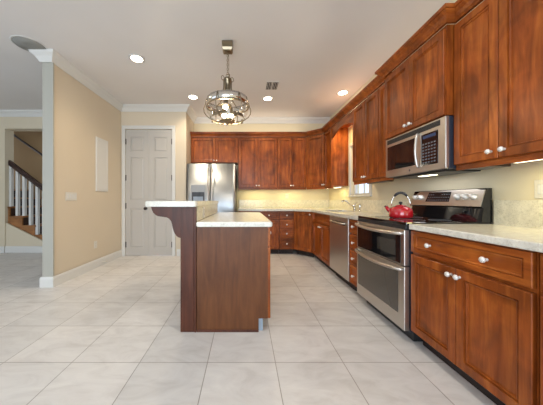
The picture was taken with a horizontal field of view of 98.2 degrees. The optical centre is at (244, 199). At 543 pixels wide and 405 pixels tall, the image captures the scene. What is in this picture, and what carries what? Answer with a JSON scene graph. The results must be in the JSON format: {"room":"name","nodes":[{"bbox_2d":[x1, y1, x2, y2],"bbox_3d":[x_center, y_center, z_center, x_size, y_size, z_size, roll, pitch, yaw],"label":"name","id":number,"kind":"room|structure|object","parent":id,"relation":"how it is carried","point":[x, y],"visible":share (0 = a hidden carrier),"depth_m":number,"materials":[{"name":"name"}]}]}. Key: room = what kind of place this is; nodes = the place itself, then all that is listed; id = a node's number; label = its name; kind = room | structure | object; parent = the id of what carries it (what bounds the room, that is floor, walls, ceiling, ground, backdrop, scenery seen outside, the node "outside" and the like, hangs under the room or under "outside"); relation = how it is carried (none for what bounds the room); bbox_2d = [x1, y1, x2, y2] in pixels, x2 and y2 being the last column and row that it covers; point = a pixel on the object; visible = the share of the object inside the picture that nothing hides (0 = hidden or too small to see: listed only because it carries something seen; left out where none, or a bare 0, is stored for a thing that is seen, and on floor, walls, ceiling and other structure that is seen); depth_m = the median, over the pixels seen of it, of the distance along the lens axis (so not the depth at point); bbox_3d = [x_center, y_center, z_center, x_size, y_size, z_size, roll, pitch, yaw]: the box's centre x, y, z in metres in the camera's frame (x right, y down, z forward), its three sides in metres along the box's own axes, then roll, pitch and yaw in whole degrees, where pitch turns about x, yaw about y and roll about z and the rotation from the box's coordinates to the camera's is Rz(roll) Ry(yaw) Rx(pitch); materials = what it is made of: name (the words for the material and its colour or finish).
{"room":"kitchen","nodes":[
{"label":"kitchen","id":0,"kind":"room"},
{"bbox_2d":[0,117,41,245],"bbox_3d":[-4.730,-0.375,4.965,4.340,2.940,0.190,0,0,0],"label":"wall","id":1,"kind":"structure","parent":0,"point":[8,125],"depth_m":4.88,"materials":[{"name":"paint"}]},
{"bbox_2d":[0,246,41,252],"bbox_3d":[-5.250,1.030,4.871,2.980,0.130,0.036,0,0,0],"label":"baseboard","id":2,"kind":"structure","parent":1,"relation":"attached to","point":[3,249],"depth_m":4.87,"materials":[{"name":"white paint"}]},
{"bbox_2d":[0,110,41,116],"bbox_3d":[-4.655,-1.787,4.824,4.170,0.114,0.090,0,0,0],"label":"trim","id":3,"kind":"structure","parent":1,"relation":"attached to","point":[3,113],"depth_m":4.83,"materials":[{"name":"white paint"}]},
{"bbox_2d":[14,131,41,204],"bbox_3d":[-4.730,-0.375,6.095,4.340,2.940,0.150,0,0,0],"label":"wall","id":4,"kind":"structure","parent":0,"point":[30,161],"depth_m":6.02,"materials":[{"name":"paint"}]},
{"bbox_2d":[14,134,41,155],"bbox_3d":[-4.925,-0.978,5.960,2.078,1.476,0.052,0,0,0],"label":"wall handrail","id":5,"kind":"object","parent":4,"relation":"attached to","point":[15,136],"visible":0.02,"depth_m":5.94,"materials":[{"name":"black wood"}]},
{"bbox_2d":[54,64,120,275],"bbox_3d":[-2.490,-0.375,3.837,0.120,2.940,1.745,0,0,0],"label":"wall","id":6,"kind":"structure","parent":0,"point":[81,115],"depth_m":3.50,"materials":[{"name":"beige paint"}]},
{"bbox_2d":[42,62,53,276],"bbox_3d":[-2.483,-0.375,2.955,0.134,2.940,0.020,0,0,0],"label":"wall","id":7,"kind":"structure","parent":6,"relation":"attached to","point":[47,67],"depth_m":2.94,"materials":[{"name":"grey paint"}]},
{"bbox_2d":[65,192,76,200],"bbox_3d":[-2.424,-0.050,3.256,0.010,0.114,0.206,0,0,0],"label":"light switch","id":8,"kind":"object","parent":6,"relation":"attached to","point":[69,196],"visible":1,"depth_m":3.25,"materials":[{"name":"beige plastic"}]},
{"bbox_2d":[39,249,121,287],"bbox_3d":[-2.486,1.030,3.898,0.171,0.130,1.941,0,0,0],"label":"baseboard","id":9,"kind":"structure","parent":6,"relation":"attached to","point":[44,282],"depth_m":3.31,"materials":[{"name":"white paint"}]},
{"bbox_2d":[96,136,107,191],"bbox_3d":[-2.421,-0.590,3.970,0.017,0.890,0.330,0,0,0],"label":"wall panel","id":10,"kind":"object","parent":6,"relation":"attached to","point":[101,144],"visible":1,"depth_m":3.94,"materials":[{"name":"white paint"}]},
{"bbox_2d":[121,112,187,255],"bbox_3d":[-1.792,-0.375,4.650,1.275,2.940,0.120,0,0,0],"label":"wall","id":11,"kind":"structure","parent":0,"point":[179,119],"depth_m":4.59,"materials":[{"name":"beige paint"}]},
{"bbox_2d":[125,130,148,254],"bbox_3d":[-2.122,-0.147,4.565,0.469,2.461,0.090,0,0,0],"label":"door","id":12,"kind":"structure","parent":11,"relation":"in","point":[136,141],"depth_m":4.59,"materials":[{"name":"grey paint"}]},
{"bbox_2d":[121,125,174,255],"bbox_3d":[-1.885,-0.178,4.575,1.044,2.547,0.030,0,0,0],"label":"trim","id":13,"kind":"structure","parent":11,"relation":"attached to","point":[124,127],"depth_m":4.57,"materials":[{"name":"white paint"}]},
{"bbox_2d":[149,130,171,254],"bbox_3d":[-1.649,-0.147,4.597,0.469,2.461,0.026,0,0,0],"label":"door","id":14,"kind":"structure","parent":11,"relation":"in","point":[160,141],"depth_m":4.59,"materials":[{"name":"grey paint"}]},
{"bbox_2d":[28,49,329,123],"bbox_3d":[-0.785,-1.787,4.811,5.166,0.114,1.915,0,0,-29],"label":"trim","id":15,"kind":"structure","parent":11,"relation":"attached to","point":[43,55],"depth_m":4.52,"materials":[{"name":"white paint"}]},
{"bbox_2d":[188,115,193,163],"bbox_3d":[-1.215,-0.375,5.080,0.120,2.940,0.740,0,0,0],"label":"wall","id":16,"kind":"structure","parent":0,"point":[190,122],"depth_m":4.87,"materials":[{"name":"beige paint"}]},
{"bbox_2d":[0,0,449,116],"bbox_3d":[-2.425,-1.895,1.085,8.950,0.100,10.370,0,0,0],"label":"ceiling","id":17,"kind":"structure","parent":0,"point":[316,50],"depth_m":2.78,"materials":[{"name":"paint"}]},
{"bbox_2d":[9,35,47,51],"bbox_3d":[-2.560,-1.840,2.785,0.344,0.008,0.344,0,0,0],"label":"ceiling speaker","id":18,"kind":"object","parent":17,"relation":"attached to","point":[25,43],"visible":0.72,"depth_m":2.75,"materials":[{"name":"white paint"}]},
{"bbox_2d":[128,54,144,62],"bbox_3d":[-1.410,-1.839,3.050,0.200,0.009,0.200,0,0,0],"label":"recessed light","id":19,"kind":"object","parent":17,"relation":"in","point":[136,58],"visible":1,"depth_m":3.04,"materials":[{"name":"white paint"}]},
{"bbox_2d":[187,95,198,99],"bbox_3d":[-0.930,-1.839,4.190,0.200,0.009,0.200,0,0,0],"label":"recessed light","id":20,"kind":"object","parent":17,"relation":"in","point":[193,97],"visible":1,"depth_m":4.19,"materials":[{"name":"white paint"}]},
{"bbox_2d":[203,40,250,125],"bbox_3d":[-0.205,-1.362,2.750,0.560,0.964,0.519,0,0,0],"label":"pendant light","id":21,"kind":"object","parent":17,"relation":"hanging from","point":[224,110],"visible":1,"depth_m":2.70,"materials":[{"name":"silver metal"}]},
{"bbox_2d":[262,96,272,100],"bbox_3d":[0.415,-1.839,4.250,0.200,0.009,0.200,0,0,0],"label":"recessed light","id":22,"kind":"object","parent":17,"relation":"in","point":[266,98],"visible":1,"depth_m":4.23,"materials":[{"name":"white paint"}]},
{"bbox_2d":[265,81,279,89],"bbox_3d":[0.435,-1.837,3.770,0.210,0.013,0.290,0,0,0],"label":"ceiling vent","id":23,"kind":"object","parent":17,"relation":"in","point":[270,85],"visible":1,"depth_m":3.75,"materials":[{"name":"white metal"}]},
{"bbox_2d":[337,90,348,94],"bbox_3d":[1.680,-1.839,4.020,0.200,0.009,0.200,0,0,0],"label":"recessed light","id":24,"kind":"object","parent":17,"relation":"in","point":[342,92],"visible":1,"depth_m":4.00,"materials":[{"name":"white paint"}]},
{"bbox_2d":[0,249,495,404],"bbox_3d":[-2.425,1.145,1.085,8.950,0.100,10.370,0,0,0],"label":"floor","id":25,"kind":"structure","parent":0,"point":[110,333],"depth_m":1.76,"materials":[{"name":"beige tile"}]},
{"bbox_2d":[8,160,41,239],"bbox_3d":[-4.753,0.097,5.458,2.005,2.063,1.063,0,0,0],"label":"staircase","id":26,"kind":"structure","parent":25,"relation":"on","point":[24,211],"depth_m":4.95,"materials":[{"name":"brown wood"}]},
{"bbox_2d":[151,204,270,332],"bbox_3d":[-0.269,0.576,2.691,1.030,1.038,1.519,0,0,0],"label":"kitchen island","id":27,"kind":"object","parent":25,"relation":"on","point":[225,271],"visible":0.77,"depth_m":1.95,"materials":[{"name":"brown wood"}]},
{"bbox_2d":[145,201,218,206],"bbox_3d":[-0.609,0.033,2.703,0.433,0.045,1.595,0,0,0],"label":"bar","id":28,"kind":"object","parent":27,"relation":"on","point":[147,203],"visible":1,"depth_m":1.91,"materials":[{"name":"beige stone"}]},
{"bbox_2d":[197,204,217,220],"bbox_3d":[-0.412,0.118,2.712,0.016,0.122,1.475,0,0,0],"label":"backsplash","id":29,"kind":"structure","parent":27,"relation":"attached to","point":[209,209],"depth_m":2.46,"materials":[{"name":"stone"}]},
{"bbox_2d":[196,212,271,226],"bbox_3d":[-0.089,0.201,2.697,0.630,0.040,1.550,0,0,0],"label":"island countertop","id":30,"kind":"structure","parent":27,"relation":"on","point":[220,219],"depth_m":2.07,"materials":[{"name":"beige stone"}]},
{"bbox_2d":[187,164,236,212],"bbox_3d":[-0.647,0.203,4.812,0.925,1.785,0.856,0,0,0],"label":"refrigerator","id":31,"kind":"object","parent":25,"relation":"on","point":[205,182],"visible":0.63,"depth_m":4.44,"materials":[{"name":"grey metal"}]},
{"bbox_2d":[239,211,278,253],"bbox_3d":[0.278,0.659,4.974,0.816,0.872,0.640,0,0,0],"label":"base cabinet","id":32,"kind":"object","parent":25,"relation":"on","point":[273,216],"visible":0.29,"depth_m":4.70,"materials":[{"name":"brown wood"}]},
{"bbox_2d":[279,211,293,253],"bbox_3d":[0.835,0.659,4.974,0.290,0.872,0.640,0,0,0],"label":"base cabinet","id":33,"kind":"object","parent":25,"relation":"on","point":[286,218],"visible":0.98,"depth_m":4.70,"materials":[{"name":"brown wood"}]},
{"bbox_2d":[294,211,313,256],"bbox_3d":[1.437,0.659,4.842,0.914,0.872,0.904,0,0,0],"label":"base cabinet","id":34,"kind":"object","parent":25,"relation":"on","point":[303,221],"visible":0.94,"depth_m":4.54,"materials":[{"name":"brown wood"}]},
{"bbox_2d":[238,208,388,219],"bbox_3d":[0.881,0.201,3.925,2.032,0.040,2.745,0,0,0],"label":"countertop","id":35,"kind":"structure","parent":34,"relation":"on","point":[351,215],"depth_m":3.91,"materials":[{"name":"beige stone"}]},
{"bbox_2d":[325,210,354,211],"bbox_3d":[1.570,0.289,3.900,0.376,0.212,0.596,0,0,0],"label":"sink","id":36,"kind":"object","parent":35,"relation":"in","point":[325,210],"visible":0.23,"depth_m":4.19,"materials":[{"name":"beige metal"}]},
{"bbox_2d":[342,200,357,210],"bbox_3d":[1.730,0.088,3.863,0.245,0.184,0.130,0,0,0],"label":"faucet","id":37,"kind":"object","parent":35,"relation":"on","point":[354,205],"visible":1,"depth_m":3.89,"materials":[{"name":"silver metal"}]},
{"bbox_2d":[313,212,335,273],"bbox_3d":[1.554,0.659,3.910,0.680,0.872,0.948,0,0,0],"label":"base cabinet","id":38,"kind":"object","parent":25,"relation":"on","point":[321,223],"visible":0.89,"depth_m":3.82,"materials":[{"name":"brown wood"}]},
{"bbox_2d":[329,216,356,290],"bbox_3d":[1.526,0.660,3.120,0.668,0.870,0.620,0,0,0],"label":"dishwasher","id":39,"kind":"object","parent":25,"relation":"on","point":[339,226],"visible":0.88,"depth_m":3.04,"materials":[{"name":"silver metal"}]},
{"bbox_2d":[349,219,357,286],"bbox_3d":[1.554,0.659,2.680,0.680,0.872,0.250,0,0,0],"label":"base cabinet","id":40,"kind":"object","parent":25,"relation":"on","point":[352,227],"visible":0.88,"depth_m":2.72,"materials":[{"name":"brown wood"}]},
{"bbox_2d":[355,188,491,341],"bbox_3d":[1.508,0.502,2.160,0.744,1.186,0.763,0,0,0],"label":"range","id":41,"kind":"object","parent":25,"relation":"on","point":[383,251],"visible":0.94,"depth_m":1.99,"materials":[{"name":"grey metal"}]},
{"bbox_2d":[384,191,413,217],"bbox_3d":[1.500,0.044,2.255,0.202,0.252,0.202,0,0,-12],"label":"kettle","id":42,"kind":"object","parent":41,"relation":"on","point":[398,211],"visible":0.99,"depth_m":2.20,"materials":[{"name":"red metal"}]},
{"bbox_2d":[358,216,491,224],"bbox_3d":[1.552,0.182,2.160,0.655,0.025,0.763,0,0,0],"label":"cooktop","id":43,"kind":"object","parent":41,"relation":"in","point":[385,220],"depth_m":1.96,"materials":[{"name":"grey glass"}]},
{"bbox_2d":[411,230,539,404],"bbox_3d":[1.554,0.659,1.389,0.680,0.872,0.758,0,0,0],"label":"base cabinet","id":44,"kind":"object","parent":25,"relation":"on","point":[475,305],"visible":0.98,"depth_m":1.25,"materials":[{"name":"brown wood"}]},
{"bbox_2d":[409,224,542,252],"bbox_3d":[1.567,0.201,1.084,0.661,0.040,1.368,0,0,0],"label":"countertop","id":45,"kind":"structure","parent":44,"relation":"on","point":[526,238],"depth_m":1.31,"materials":[{"name":"beige stone"}]},
{"bbox_2d":[540,252,542,404],"bbox_3d":[1.554,0.659,0.707,0.680,0.872,0.598,0,0,0],"label":"base cabinet","id":46,"kind":"object","parent":25,"relation":"on","point":[541,254],"visible":0.91,"depth_m":0.98,"materials":[{"name":"brown wood"}]},
{"bbox_2d":[194,124,328,211],"bbox_3d":[0.372,-0.375,5.375,3.055,2.940,0.150,0,0,0],"label":"wall","id":47,"kind":"structure","parent":0,"point":[311,194],"depth_m":5.30,"materials":[{"name":"beige paint"}]},
{"bbox_2d":[191,137,237,164],"bbox_3d":[-0.647,-1.062,5.109,1.005,0.545,0.370,0,0,0],"label":"upper cabinet","id":48,"kind":"object","parent":47,"relation":"attached to","point":[204,150],"visible":0.99,"depth_m":4.97,"materials":[{"name":"brown wood"}]},
{"bbox_2d":[238,137,276,189],"bbox_3d":[0.271,-0.778,5.109,0.828,1.113,0.370,0,0,0],"label":"upper cabinet","id":49,"kind":"object","parent":47,"relation":"attached to","point":[257,156],"visible":1,"depth_m":4.97,"materials":[{"name":"brown wood"}]},
{"bbox_2d":[277,137,305,189],"bbox_3d":[0.993,-0.778,5.109,0.612,1.113,0.370,0,0,0],"label":"upper cabinet","id":50,"kind":"object","parent":47,"relation":"attached to","point":[291,151],"visible":1,"depth_m":4.97,"materials":[{"name":"brown wood"}]},
{"bbox_2d":[329,0,542,223],"bbox_3d":[1.975,-0.375,0.725,0.150,2.940,9.450,0,0,0],"label":"wall","id":51,"kind":"structure","parent":0,"point":[516,181],"depth_m":2.02,"materials":[{"name":"beige paint"}]},
{"bbox_2d":[306,133,324,189],"bbox_3d":[1.595,-0.778,4.979,0.598,1.113,0.630,0,0,0],"label":"upper cabinet","id":52,"kind":"object","parent":51,"relation":"attached to","point":[314,145],"visible":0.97,"depth_m":4.82,"materials":[{"name":"brown wood"}]},
{"bbox_2d":[190,0,483,136],"bbox_3d":[0.225,-1.383,3.072,2.749,0.092,3.814,0,0,0],"label":"crown molding","id":53,"kind":"structure","parent":52,"relation":"attached to","point":[449,13],"depth_m":2.35,"materials":[{"name":"brown wood"}]},
{"bbox_2d":[239,200,411,213],"bbox_3d":[0.881,0.090,3.925,2.033,0.180,2.746,0,0,0],"label":"backsplash","id":54,"kind":"structure","parent":51,"relation":"attached to","point":[377,206],"depth_m":5.28,"materials":[{"name":"stone"}]},
{"bbox_2d":[323,128,347,188],"bbox_3d":[1.719,-0.778,4.487,0.350,1.113,0.385,0,0,0],"label":"upper cabinet","id":55,"kind":"object","parent":51,"relation":"attached to","point":[336,148],"visible":0.98,"depth_m":4.29,"materials":[{"name":"brown wood"}]},
{"bbox_2d":[348,142,371,196],"bbox_3d":[1.933,-0.535,3.880,0.135,0.960,0.760,0,0,0],"label":"window","id":56,"kind":"structure","parent":51,"relation":"in","point":[356,194],"depth_m":4.17,"materials":[{"name":"white paint"}]},
{"bbox_2d":[353,89,379,184],"bbox_3d":[1.719,-0.778,3.106,0.350,1.113,0.668,0,0,0],"label":"upper cabinet","id":57,"kind":"object","parent":51,"relation":"attached to","point":[366,114],"visible":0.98,"depth_m":3.04,"materials":[{"name":"brown wood"}]},
{"bbox_2d":[332,109,353,137],"bbox_3d":[1.610,-1.235,3.868,0.020,0.200,0.851,0,0,0],"label":"window valance","id":58,"kind":"object","parent":57,"relation":"attached to","point":[348,118],"visible":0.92,"depth_m":3.84,"materials":[{"name":"brown wood"}]},
{"bbox_2d":[341,123,352,127],"bbox_3d":[1.758,-1.330,3.868,0.273,0.010,0.849,0,0,0],"label":"board","id":59,"kind":"object","parent":57,"relation":"attached to","point":[349,124],"visible":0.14,"depth_m":4.16,"materials":[{"name":"brown wood"}]},
{"bbox_2d":[367,180,393,183],"bbox_3d":[1.760,-0.242,3.065,0.080,0.033,0.470,0,0,0],"label":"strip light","id":60,"kind":"object","parent":57,"relation":"attached to","point":[387,180],"visible":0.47,"depth_m":3.02,"materials":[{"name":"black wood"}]},
{"bbox_2d":[379,84,393,180],"bbox_3d":[1.736,-0.778,2.657,0.316,1.113,0.226,0,0,0],"label":"upper cabinet","id":61,"kind":"object","parent":51,"relation":"attached to","point":[382,142],"visible":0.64,"depth_m":2.71,"materials":[{"name":"brown wood"}]},
{"bbox_2d":[385,24,455,139],"bbox_3d":[1.687,-0.991,2.160,0.415,0.688,0.764,0,0,0],"label":"upper cabinet","id":62,"kind":"object","parent":51,"relation":"attached to","point":[419,92],"visible":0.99,"depth_m":2.00,"materials":[{"name":"brown wood"}]},
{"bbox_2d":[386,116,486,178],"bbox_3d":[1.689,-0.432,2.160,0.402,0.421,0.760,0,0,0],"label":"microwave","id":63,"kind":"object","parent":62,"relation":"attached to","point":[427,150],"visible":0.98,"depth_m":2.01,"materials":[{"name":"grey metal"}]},
{"bbox_2d":[454,0,542,170],"bbox_3d":[1.719,-0.778,1.471,0.350,1.113,0.610,0,0,0],"label":"upper cabinet","id":64,"kind":"object","parent":51,"relation":"attached to","point":[498,45],"visible":1,"depth_m":1.46,"materials":[{"name":"brown wood"}]},
{"bbox_2d":[467,164,510,169],"bbox_3d":[1.740,-0.244,1.685,0.160,0.029,0.170,0,0,0],"label":"box","id":65,"kind":"object","parent":64,"relation":"attached to","point":[503,165],"visible":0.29,"depth_m":1.66,"materials":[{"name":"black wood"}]},
{"bbox_2d":[494,200,542,228],"bbox_3d":[1.889,0.090,1.084,0.019,0.180,1.368,0,0,0],"label":"backsplash","id":66,"kind":"structure","parent":51,"relation":"attached to","point":[523,213],"depth_m":1.60,"materials":[{"name":"stone"}]},
{"bbox_2d":[534,180,542,197],"bbox_3d":[1.894,-0.070,1.475,0.010,0.120,0.115,0,0,0],"label":"light switch","id":67,"kind":"object","parent":51,"relation":"attached to","point":[538,184],"visible":1,"depth_m":1.51,"materials":[{"name":"beige plastic"}]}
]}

